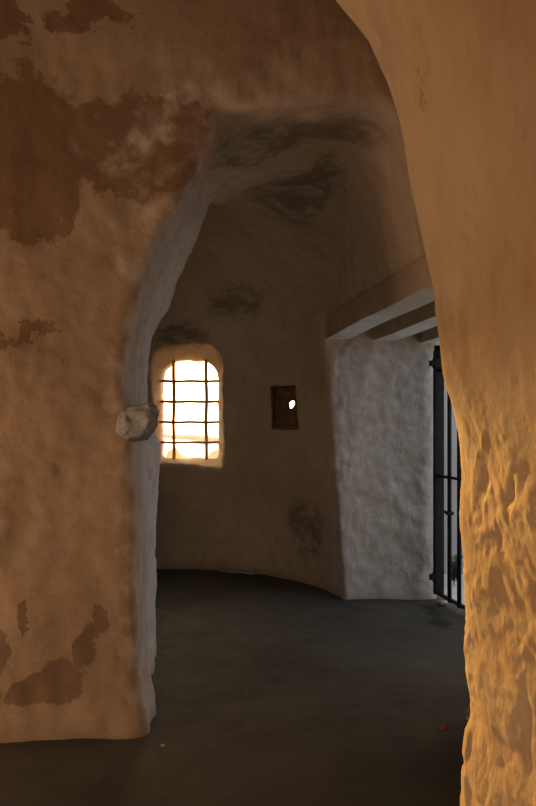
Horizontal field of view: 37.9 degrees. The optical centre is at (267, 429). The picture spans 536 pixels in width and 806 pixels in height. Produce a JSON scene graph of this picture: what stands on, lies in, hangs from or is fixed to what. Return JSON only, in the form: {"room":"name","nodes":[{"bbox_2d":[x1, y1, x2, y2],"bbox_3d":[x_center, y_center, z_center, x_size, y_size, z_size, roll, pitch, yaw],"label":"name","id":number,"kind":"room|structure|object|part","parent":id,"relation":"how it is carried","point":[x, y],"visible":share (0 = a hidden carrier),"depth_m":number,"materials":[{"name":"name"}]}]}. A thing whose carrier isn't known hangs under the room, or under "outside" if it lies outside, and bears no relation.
{"room":"prison interior","nodes":[
{"label":"prison interior","id":0,"kind":"room"},
{"bbox_2d":[0,0,371,742],"bbox_3d":[-0.358,-0.322,3.797,4.749,3.884,0.316,0,0,-7],"label":"wall","id":1,"kind":"structure","parent":0,"point":[110,110],"depth_m":3.83,"materials":[{"name":"paint"}]},
{"bbox_2d":[0,569,469,805],"bbox_3d":[-0.500,1.504,2.630,5.600,0.040,12.460,0,0,0],"label":"floor","id":2,"kind":"structure","parent":0,"point":[269,690],"depth_m":4.12,"materials":[{"name":"concrete"}]},
{"bbox_2d":[219,569,258,573],"bbox_3d":[-0.300,1.480,8.163,0.464,0.028,0.071,0,0,23],"label":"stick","id":3,"kind":"object","parent":2,"relation":"on","point":[225,570],"visible":1,"depth_m":8.18,"materials":[{"name":"brown wood"}]},
{"bbox_2d":[226,572,253,574],"bbox_3d":[-0.287,1.486,8.116,0.314,0.013,0.057,0,0,21],"label":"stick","id":4,"kind":"object","parent":2,"relation":"on","point":[226,572],"visible":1,"depth_m":8.12,"materials":[{"name":"brown wood"}]},
{"bbox_2d":[437,600,447,604],"bbox_3d":[1.505,1.490,6.733,0.091,0.032,0.111,0,0,0],"label":"stone","id":5,"kind":"object","parent":2,"relation":"on","point":[441,602],"visible":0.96,"depth_m":6.70,"materials":[{"name":"grey stone"}]},
{"bbox_2d":[177,187,341,282],"bbox_3d":[-0.156,-1.988,5.602,5.132,1.012,4.820,0,0,0],"label":"ceiling","id":6,"kind":"structure","parent":0,"point":[248,231],"depth_m":6.72,"materials":[{"name":"paint"}]},
{"bbox_2d":[124,61,425,732],"bbox_3d":[-0.910,-0.130,4.675,3.830,3.472,1.622,0,0,0],"label":"wall","id":7,"kind":"structure","parent":0,"point":[344,143],"depth_m":4.56,"materials":[{"name":"paint"}]},
{"bbox_2d":[116,402,159,441],"bbox_3d":[-0.658,-0.036,3.946,0.217,0.206,0.453,0,0,-8],"label":"stone","id":8,"kind":"object","parent":7,"relation":"attached to","point":[136,423],"depth_m":3.77,"materials":[{"name":"grey stone"}]},
{"bbox_2d":[152,49,469,719],"bbox_3d":[-0.374,-0.558,5.876,5.618,4.355,5.310,0,0,0],"label":"wall","id":9,"kind":"structure","parent":0,"point":[268,516],"depth_m":7.89,"materials":[{"name":"paint"}]},
{"bbox_2d":[147,338,230,473],"bbox_3d":[-0.861,-0.248,8.501,0.939,1.441,0.618,0,0,0],"label":"window","id":10,"kind":"structure","parent":9,"relation":"in","point":[162,352],"depth_m":8.42,"materials":[{"name":"paint"}]},
{"bbox_2d":[159,359,218,458],"bbox_3d":[-0.860,-0.235,8.594,0.741,1.190,0.052,0,0,0],"label":"window grille","id":11,"kind":"object","parent":10,"relation":"attached to","point":[173,381],"visible":0.85,"depth_m":8.58,"materials":[{"name":"metal"}]},
{"bbox_2d":[270,385,298,429],"bbox_3d":[0.170,-0.235,8.197,0.400,0.650,1.393,0,0,0],"label":"wall niche","id":12,"kind":"object","parent":9,"relation":"attached to","point":[284,417],"visible":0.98,"depth_m":7.81,"materials":[{"name":"brown wood"}]},
{"bbox_2d":[326,272,436,599],"bbox_3d":[1.198,0.252,6.040,1.450,2.737,4.425,0,0,-16],"label":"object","id":13,"kind":"structure","parent":9,"relation":"in","point":[380,484],"depth_m":6.94,"materials":[{"name":"paint"}]},
{"bbox_2d":[325,254,434,338],"bbox_3d":[0.808,-0.900,5.612,0.218,0.196,2.850,0,0,-9],"label":"lintel beam","id":14,"kind":"structure","parent":13,"relation":"attached to","point":[409,289],"depth_m":5.24,"materials":[{"name":"grey paint"}]},
{"bbox_2d":[373,300,436,339],"bbox_3d":[1.248,-0.890,5.612,0.208,0.196,2.850,0,0,-9],"label":"lintel beam","id":15,"kind":"structure","parent":13,"relation":"attached to","point":[423,318],"depth_m":6.14,"materials":[{"name":"grey paint"}]},
{"bbox_2d":[420,326,439,343],"bbox_3d":[1.668,-0.870,5.612,0.208,0.196,2.850,0,0,-9],"label":"lintel beam","id":16,"kind":"structure","parent":13,"relation":"attached to","point":[431,335],"depth_m":6.76,"materials":[{"name":"grey paint"}]},
{"bbox_2d":[429,345,464,609],"bbox_3d":[1.635,0.357,5.817,0.122,2.185,2.063,0,0,-10],"label":"iron gate","id":17,"kind":"object","parent":13,"relation":"attached to","point":[437,576],"visible":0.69,"depth_m":6.77,"materials":[{"name":"black metal"}]},
{"bbox_3d":[1.655,0.400,5.814,0.035,0.022,2.000,0,0,-10],"label":"rail","id":18,"kind":"part","parent":17,"relation":"part of","materials":[{"name":"black metal"}]},
{"bbox_3d":[1.655,1.425,5.814,0.035,0.022,2.000,0,0,-10],"label":"rail","id":19,"kind":"part","parent":17,"relation":"part of","materials":[{"name":"black metal"}]},
{"bbox_2d":[336,0,535,805],"bbox_3d":[-0.726,-1.372,1.138,8.142,5.779,1.313,0,0,0],"label":"wall","id":20,"kind":"structure","parent":0,"point":[460,75],"depth_m":1.44,"materials":[{"name":"paint"}]},
{"bbox_2d":[444,574,464,604],"bbox_3d":[5.150,1.545,9.800,7.700,0.015,12.400,0,0,0],"label":"pavement","id":21,"kind":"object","parent":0,"point":[454,585],"visible":0.01,"depth_m":7.56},
{"bbox_2d":[439,344,463,573],"bbox_3d":[3.600,-0.200,8.600,4.200,3.600,0.500,0,0,0],"label":"wall","id":22,"kind":"structure","parent":21,"relation":"on","point":[454,427],"depth_m":8.35,"materials":[{"name":"white paint"}]},
{"bbox_2d":[452,556,456,582],"bbox_3d":[1.846,1.389,7.724,0.137,0.302,0.205,0,0,45],"label":"shrub","id":23,"kind":"object","parent":21,"relation":"on","point":[454,565],"visible":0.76,"depth_m":7.70,"materials":[{"name":"green plant"}]},
{"label":"outside","id":24,"kind":"structure","parent":0,"visible":0},
{"bbox_2d":[164,431,218,457],"bbox_3d":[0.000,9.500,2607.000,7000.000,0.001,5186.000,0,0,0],"label":"sea","id":25,"kind":"structure","parent":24,"point":[190,450],"depth_m":449.05,"materials":[{"name":"grey liquid"}]},
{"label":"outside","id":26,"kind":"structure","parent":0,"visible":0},
{"bbox_3d":[-6.350,1.528,10.380,15.300,0.046,3.040,0,0,0],"label":"terrace","id":27,"kind":"object","parent":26,"visible":0},
{"bbox_2d":[166,448,218,457],"bbox_3d":[-1.500,0.912,11.599,9.000,1.307,0.350,0,0,0],"label":"wall","id":28,"kind":"structure","parent":27,"relation":"on","point":[213,454],"depth_m":11.47,"materials":[{"name":"paint"}]},
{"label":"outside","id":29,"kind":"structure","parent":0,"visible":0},
{"bbox_2d":[164,433,218,440],"bbox_3d":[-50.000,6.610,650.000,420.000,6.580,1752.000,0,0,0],"label":"headland","id":30,"kind":"structure","parent":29,"point":[178,436],"depth_m":722.50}
]}

